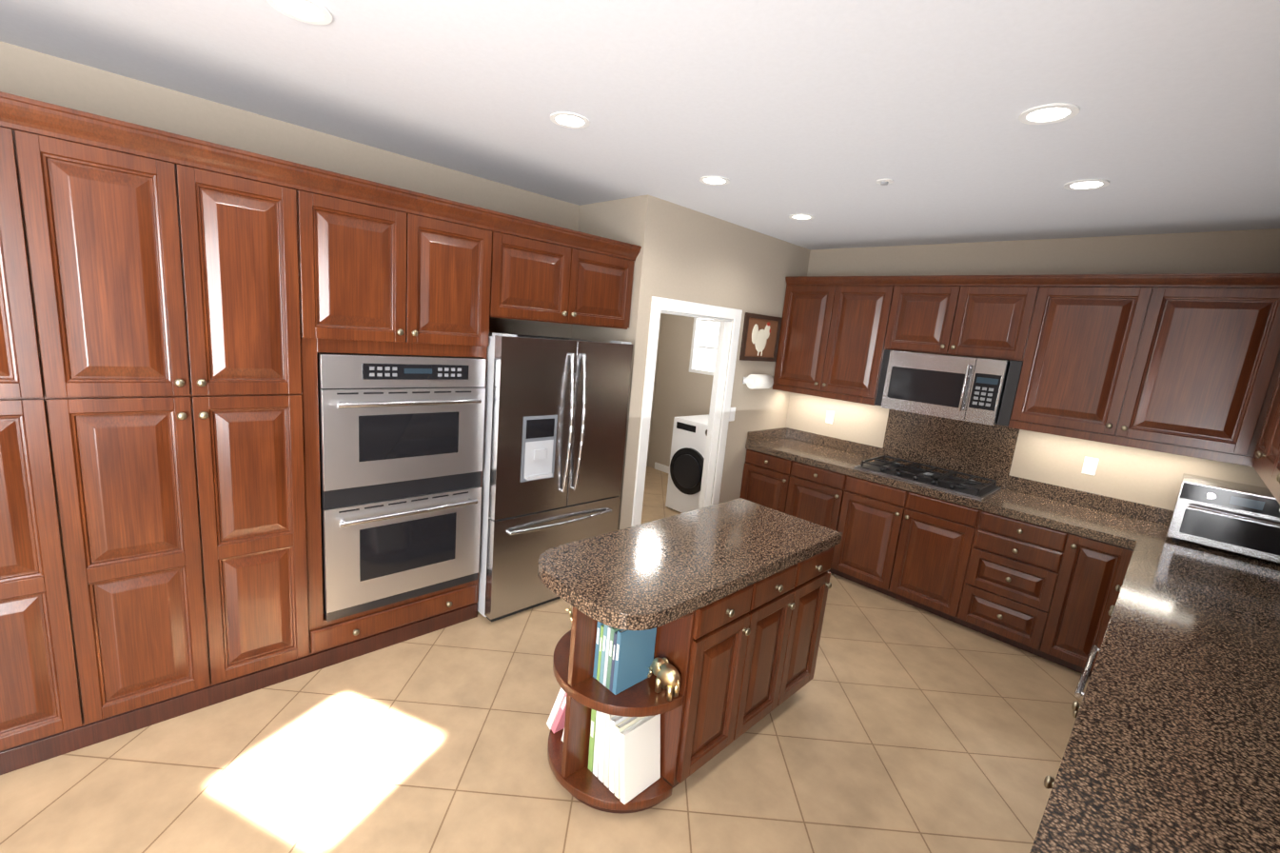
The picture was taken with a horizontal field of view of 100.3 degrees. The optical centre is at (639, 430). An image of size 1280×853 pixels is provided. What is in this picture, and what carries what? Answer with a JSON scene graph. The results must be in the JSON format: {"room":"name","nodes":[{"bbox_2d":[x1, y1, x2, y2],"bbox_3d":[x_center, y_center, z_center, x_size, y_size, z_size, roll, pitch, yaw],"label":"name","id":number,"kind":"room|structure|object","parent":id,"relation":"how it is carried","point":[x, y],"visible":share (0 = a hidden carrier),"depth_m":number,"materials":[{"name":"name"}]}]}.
{"room":"kitchen","nodes":[
{"label":"kitchen","id":0,"kind":"room"},
{"bbox_2d":[0,40,578,337],"bbox_3d":[-2.871,-0.160,2.034,6.560,2.660,0.120,-5,15,-44],"label":"wall","id":1,"kind":"structure","parent":0,"point":[24,72],"depth_m":2.60,"materials":[{"name":"paint"}]},
{"bbox_2d":[0,466,1090,852],"bbox_3d":[-1.181,1.325,2.309,9.130,0.050,5.830,-5,15,-44],"label":"floor","id":2,"kind":"structure","parent":0,"point":[895,725],"depth_m":2.23,"materials":[{"name":"tile"}]},
{"bbox_2d":[0,91,641,774],"bbox_3d":[-1.866,0.009,2.485,4.266,2.340,0.699,-5,15,-44],"label":"tall cabinet","id":3,"kind":"object","parent":2,"relation":"on","point":[177,312],"visible":0.98,"depth_m":2.12,"materials":[{"name":"brown wood"}]},
{"bbox_2d":[316,352,485,621],"bbox_3d":[-1.359,0.224,2.942,0.798,1.303,0.616,-5,15,-44],"label":"double oven","id":4,"kind":"object","parent":3,"relation":"in","point":[401,437],"visible":0.98,"depth_m":2.71,"materials":[{"name":"silver metal"}]},
{"bbox_2d":[476,332,633,622],"bbox_3d":[-0.704,0.224,3.588,0.970,1.717,0.823,-5,15,-44],"label":"refrigerator","id":5,"kind":"object","parent":2,"relation":"on","point":[556,409],"visible":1,"depth_m":3.22,"materials":[{"name":"grey metal"}]},
{"bbox_2d":[665,413,708,512],"bbox_3d":[0.720,0.372,5.504,0.665,0.970,0.600,-5,15,-44],"label":"washing machine","id":6,"kind":"object","parent":2,"relation":"on","point":[686,462],"visible":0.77,"depth_m":5.33,"materials":[{"name":"white metal"}]},
{"bbox_2d":[547,539,841,813],"bbox_3d":[0.230,0.963,2.470,1.376,0.847,0.680,-5,15,-44],"label":"kitchen island","id":7,"kind":"object","parent":2,"relation":"on","point":[728,599],"depth_m":2.09,"materials":[{"name":"brown wood"}]},
{"bbox_2d":[565,605,571,626],"bbox_3d":[-0.273,0.815,2.267,0.082,0.155,0.059,-5,15,-44],"label":"giraffe figurine","id":8,"kind":"object","parent":7,"relation":"in","point":[570,612],"visible":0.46,"depth_m":2.25,"materials":[{"name":"gold metal"}]},
{"bbox_2d":[546,621,660,804],"bbox_3d":[-0.135,0.993,2.144,0.191,0.673,0.507,-5,15,-44],"label":"books","id":9,"kind":"object","parent":7,"relation":"in","point":[624,759],"visible":0.62,"depth_m":2.01,"materials":[{"name":"paper"}]},
{"bbox_2d":[647,657,680,701],"bbox_3d":[0.088,0.919,2.001,0.069,0.114,0.160,-5,15,-44],"label":"elephant figurine","id":10,"kind":"object","parent":7,"relation":"in","point":[664,671],"visible":1,"depth_m":1.97,"materials":[{"name":"gold metal"}]},
{"bbox_2d":[537,497,842,630],"bbox_3d":[0.268,0.523,2.371,1.460,0.056,0.615,-5,15,-44],"label":"island countertop","id":11,"kind":"structure","parent":7,"relation":"on","point":[640,577],"depth_m":2.16,"materials":[{"name":"brown stone"}]},
{"bbox_2d":[739,447,800,513],"bbox_3d":[1.317,0.601,4.907,0.642,0.848,0.522,-5,15,-44],"label":"base cabinet","id":12,"kind":"object","parent":2,"relation":"on","point":[768,480],"depth_m":4.63,"materials":[{"name":"brown wood"}]},
{"bbox_2d":[788,462,853,574],"bbox_3d":[1.625,0.687,4.598,0.642,0.848,0.583,-5,15,-44],"label":"base cabinet","id":13,"kind":"object","parent":2,"relation":"on","point":[820,495],"depth_m":4.28,"materials":[{"name":"brown wood"}]},
{"bbox_2d":[838,473,918,598],"bbox_3d":[1.944,0.777,4.276,0.642,0.848,0.568,-5,15,-44],"label":"base cabinet","id":14,"kind":"object","parent":2,"relation":"on","point":[878,521],"depth_m":4.00,"materials":[{"name":"brown wood"}]},
{"bbox_2d":[895,492,983,622],"bbox_3d":[2.243,0.861,3.975,0.642,0.848,0.512,-5,15,-44],"label":"base cabinet","id":15,"kind":"object","parent":2,"relation":"on","point":[941,541],"depth_m":3.70,"materials":[{"name":"brown wood"}]},
{"bbox_2d":[956,508,1063,653],"bbox_3d":[2.579,0.955,3.637,0.642,0.848,0.575,-5,15,-44],"label":"base cabinet","id":16,"kind":"object","parent":2,"relation":"on","point":[1006,591],"depth_m":3.41,"materials":[{"name":"brown wood"}]},
{"bbox_2d":[745,435,1279,576],"bbox_3d":[2.315,0.428,3.857,0.644,0.053,3.294,-5,15,-44],"label":"countertop","id":17,"kind":"structure","parent":16,"relation":"on","point":[1125,529],"depth_m":3.43,"materials":[{"name":"brown stone"}]},
{"bbox_2d":[854,454,1001,499],"bbox_3d":[2.150,0.326,4.017,0.510,0.058,0.870,-5,15,-44],"label":"cooktop","id":18,"kind":"object","parent":17,"relation":"in","point":[949,481],"visible":1,"depth_m":3.93,"materials":[{"name":"black metal"}]},
{"bbox_2d":[1166,472,1279,562],"bbox_3d":[3.290,0.486,2.938,0.414,0.345,0.500,-5,15,-44],"label":"toaster oven","id":19,"kind":"object","parent":17,"relation":"on","point":[1234,517],"visible":1,"depth_m":2.86,"materials":[{"name":"silver metal"}]},
{"bbox_2d":[1047,706,1078,788],"bbox_3d":[1.246,1.303,1.161,0.556,0.848,0.682,-5,15,-44],"label":"base cabinet","id":20,"kind":"object","parent":2,"relation":"on","point":[1050,777],"depth_m":1.34,"materials":[{"name":"brown wood"}]},
{"bbox_2d":[1032,531,1135,671],"bbox_3d":[2.826,1.033,3.341,0.710,0.848,0.316,-5,15,-44],"label":"base cabinet","id":21,"kind":"object","parent":2,"relation":"on","point":[1083,561],"depth_m":3.18,"materials":[{"name":"brown wood"}]},
{"bbox_2d":[1029,538,1279,852],"bbox_3d":[1.557,0.835,1.343,3.982,0.053,0.684,-5,15,-44],"label":"countertop","id":22,"kind":"structure","parent":21,"relation":"on","point":[1173,744],"depth_m":1.43,"materials":[{"name":"brown stone"}]},
{"bbox_2d":[1074,644,1100,697],"bbox_3d":[1.930,1.248,1.868,0.606,0.815,0.700,-5,15,-44],"label":"dishwasher","id":23,"kind":"object","parent":2,"relation":"on","point":[1083,679],"visible":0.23,"depth_m":2.02,"materials":[{"name":"silver metal"}]},
{"bbox_2d":[1071,546,1131,713],"bbox_3d":[2.551,1.175,2.459,1.106,0.848,0.732,-5,15,-44],"label":"base cabinet","id":24,"kind":"object","parent":2,"relation":"on","point":[1107,597],"depth_m":3.08,"materials":[{"name":"brown wood"}]},
{"bbox_2d":[571,196,631,342],"bbox_3d":[-0.306,-0.303,4.017,0.130,2.660,0.570,-5,15,-44],"label":"wall","id":25,"kind":"structure","parent":0,"point":[608,219],"depth_m":3.78,"materials":[{"name":"paint"}]},
{"bbox_2d":[0,0,1279,249],"bbox_3d":[-0.941,-1.327,1.808,9.130,0.050,5.830,-5,15,-44],"label":"ceiling","id":26,"kind":"structure","parent":0,"point":[828,114],"depth_m":1.96,"materials":[{"name":"paint"}]},
{"bbox_2d":[266,0,332,24],"bbox_3d":[-1.018,-1.265,1.598,0.169,0.006,0.169,14,14,38],"label":"recessed light","id":27,"kind":"object","parent":26,"relation":"in","point":[312,11],"depth_m":1.61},
{"bbox_2d":[550,111,590,128],"bbox_3d":[-0.301,-1.331,2.292,0.169,0.006,0.169,14,14,38],"label":"recessed light","id":28,"kind":"object","parent":26,"relation":"in","point":[571,120],"depth_m":2.29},
{"bbox_2d":[699,175,729,185],"bbox_3d":[0.416,-1.398,2.985,0.169,0.006,0.169,14,14,38],"label":"recessed light","id":29,"kind":"object","parent":26,"relation":"in","point":[711,180],"depth_m":2.98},
{"bbox_2d":[788,213,814,219],"bbox_3d":[1.105,-1.461,3.651,0.169,0.006,0.169,14,14,38],"label":"recessed light","id":30,"kind":"object","parent":26,"relation":"in","point":[799,216],"depth_m":3.65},
{"bbox_2d":[876,177,893,185],"bbox_3d":[1.249,-1.267,2.728,0.080,0.019,0.080,-5,15,-44],"label":"detector","id":31,"kind":"object","parent":26,"relation":"attached to","point":[884,182],"visible":1,"depth_m":2.71,"materials":[{"name":"grey plastic"}]},
{"bbox_2d":[1018,102,1079,124],"bbox_3d":[1.409,-1.092,1.844,0.169,0.006,0.169,14,14,38],"label":"recessed light","id":32,"kind":"object","parent":26,"relation":"in","point":[1049,113],"depth_m":1.84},
{"bbox_2d":[1063,178,1109,190],"bbox_3d":[2.098,-1.156,2.510,0.169,0.006,0.169,14,14,38],"label":"recessed light","id":33,"kind":"object","parent":26,"relation":"in","point":[1086,184],"depth_m":2.51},
{"bbox_2d":[689,317,719,374],"bbox_3d":[0.940,-1.125,6.282,0.072,0.950,0.780,-5,15,-44],"label":"room window","id":34,"kind":"structure","parent":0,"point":[703,345],"depth_m":6.48,"materials":[{"name":"white glass"}]},
{"bbox_2d":[617,194,810,530],"bbox_3d":[0.639,-0.299,4.446,2.080,2.660,0.120,-5,15,-44],"label":"wall","id":35,"kind":"structure","parent":0,"point":[689,254],"depth_m":4.29,"materials":[{"name":"paint"}]},
{"bbox_2d":[630,295,742,526],"bbox_3d":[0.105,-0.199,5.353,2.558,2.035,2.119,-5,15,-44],"label":"door frame","id":36,"kind":"structure","parent":35,"relation":"attached to","point":[659,305],"depth_m":4.33,"materials":[{"name":"white wood"}]},
{"bbox_2d":[728,407,735,421],"bbox_3d":[0.787,-0.140,4.542,0.075,0.120,0.011,-5,15,-44],"label":"switch plate","id":37,"kind":"object","parent":35,"relation":"attached to","point":[732,414],"visible":1,"depth_m":4.54,"materials":[{"name":"white plastic"}]},
{"bbox_2d":[742,374,773,388],"bbox_3d":[1.023,-0.426,4.599,0.264,0.124,0.145,-5,15,-44],"label":"paper towel holder","id":38,"kind":"object","parent":35,"relation":"attached to","point":[758,381],"visible":1,"depth_m":4.53,"materials":[{"name":"white paper"}]},
{"bbox_2d":[739,312,782,361],"bbox_3d":[1.046,-0.798,4.605,0.530,0.390,0.025,-5,15,-44],"label":"picture frame","id":39,"kind":"object","parent":35,"relation":"attached to","point":[760,337],"visible":1,"depth_m":4.59,"materials":[{"name":"wood"}]},
{"bbox_2d":[747,428,785,443],"bbox_3d":[1.184,0.036,4.976,0.617,0.100,0.021,-5,15,-44],"label":"backsplash","id":40,"kind":"structure","parent":35,"relation":"attached to","point":[773,433],"depth_m":4.94,"materials":[{"name":"brown stone"}]},
{"bbox_2d":[787,228,1279,510],"bbox_3d":[2.586,-0.055,4.085,0.120,2.660,3.410,-5,15,-44],"label":"wall","id":41,"kind":"structure","parent":0,"point":[1152,478],"depth_m":3.61,"materials":[{"name":"paint"}]},
{"bbox_2d":[772,275,845,397],"bbox_3d":[1.557,-0.839,4.731,0.352,0.974,0.519,-5,15,-44],"label":"upper cabinet","id":42,"kind":"object","parent":41,"relation":"attached to","point":[809,322],"depth_m":4.60,"materials":[{"name":"brown wood"}]},
{"bbox_2d":[825,410,834,423],"bbox_3d":[1.730,-0.125,4.869,0.009,0.115,0.070,-5,15,-44],"label":"wall outlet plate","id":43,"kind":"object","parent":41,"relation":"attached to","point":[830,414],"depth_m":4.87,"materials":[{"name":"white plastic"}]},
{"bbox_2d":[826,275,905,405],"bbox_3d":[1.861,-0.753,4.425,0.352,0.974,0.574,-5,15,-44],"label":"upper cabinet","id":44,"kind":"object","parent":41,"relation":"attached to","point":[868,313],"depth_m":4.26,"materials":[{"name":"brown wood"}]},
{"bbox_2d":[890,275,974,354],"bbox_3d":[2.216,-0.867,4.047,0.352,0.549,0.509,-5,15,-44],"label":"upper cabinet","id":45,"kind":"object","parent":41,"relation":"attached to","point":[932,308],"depth_m":3.89,"materials":[{"name":"brown wood"}]},
{"bbox_2d":[785,428,1172,527],"bbox_3d":[2.545,0.333,4.059,0.021,0.100,3.294,-5,15,-44],"label":"backsplash","id":46,"kind":"structure","parent":41,"relation":"attached to","point":[1122,507],"depth_m":3.89,"materials":[{"name":"brown stone"}]},
{"bbox_2d":[955,274,1043,364],"bbox_3d":[2.495,-0.788,3.766,0.352,0.549,0.509,-5,15,-44],"label":"upper cabinet","id":47,"kind":"object","parent":41,"relation":"attached to","point":[997,322],"depth_m":3.59,"materials":[{"name":"brown wood"}]},
{"bbox_2d":[881,350,1010,425],"bbox_3d":[2.267,-0.332,3.960,0.411,0.444,0.761,-5,15,-44],"label":"microwave","id":48,"kind":"object","parent":47,"relation":"attached to","point":[964,388],"visible":1,"depth_m":3.82,"materials":[{"name":"silver metal"}]},
{"bbox_2d":[997,273,1172,444],"bbox_3d":[2.838,-0.479,3.442,0.352,0.974,0.647,-5,15,-44],"label":"upper cabinet","id":49,"kind":"object","parent":41,"relation":"attached to","point":[1082,374],"depth_m":3.28,"materials":[{"name":"brown wood"}]},
{"bbox_2d":[1081,456,1098,475],"bbox_3d":[3.013,0.236,3.577,0.009,0.115,0.070,-5,15,-44],"label":"wall outlet plate","id":50,"kind":"object","parent":41,"relation":"attached to","point":[1090,465],"depth_m":3.57,"materials":[{"name":"white plastic"}]},
{"bbox_2d":[1126,273,1279,462],"bbox_3d":[3.192,-0.380,3.085,0.352,0.974,0.589,-5,15,-44],"label":"upper cabinet","id":51,"kind":"object","parent":41,"relation":"attached to","point":[1184,364],"depth_m":2.94,"materials":[{"name":"brown wood"}]},
{"bbox_2d":[1248,356,1279,467],"bbox_3d":[3.235,-0.257,2.458,0.515,0.974,0.342,-5,15,-44],"label":"upper cabinet","id":52,"kind":"object","parent":41,"relation":"attached to","point":[1274,386],"depth_m":2.78,"materials":[{"name":"brown wood"}]},
{"bbox_2d":[1254,383,1279,481],"bbox_3d":[2.927,-0.228,2.160,0.556,0.974,0.342,-5,15,-44],"label":"upper cabinet","id":53,"kind":"object","parent":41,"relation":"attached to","point":[1273,422],"depth_m":2.53,"materials":[{"name":"brown wood"}]},
{"bbox_2d":[1263,421,1279,497],"bbox_3d":[2.604,-0.199,1.848,0.556,0.974,0.342,-5,15,-44],"label":"upper cabinet","id":54,"kind":"object","parent":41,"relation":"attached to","point":[1271,476],"depth_m":2.26,"materials":[{"name":"brown wood"}]},
{"bbox_2d":[1275,474,1279,504],"bbox_3d":[2.281,-0.169,1.535,0.556,0.974,0.342,-5,15,-44],"label":"upper cabinet","id":55,"kind":"object","parent":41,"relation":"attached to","point":[1277,488],"depth_m":2.04,"materials":[{"name":"brown wood"}]}
]}

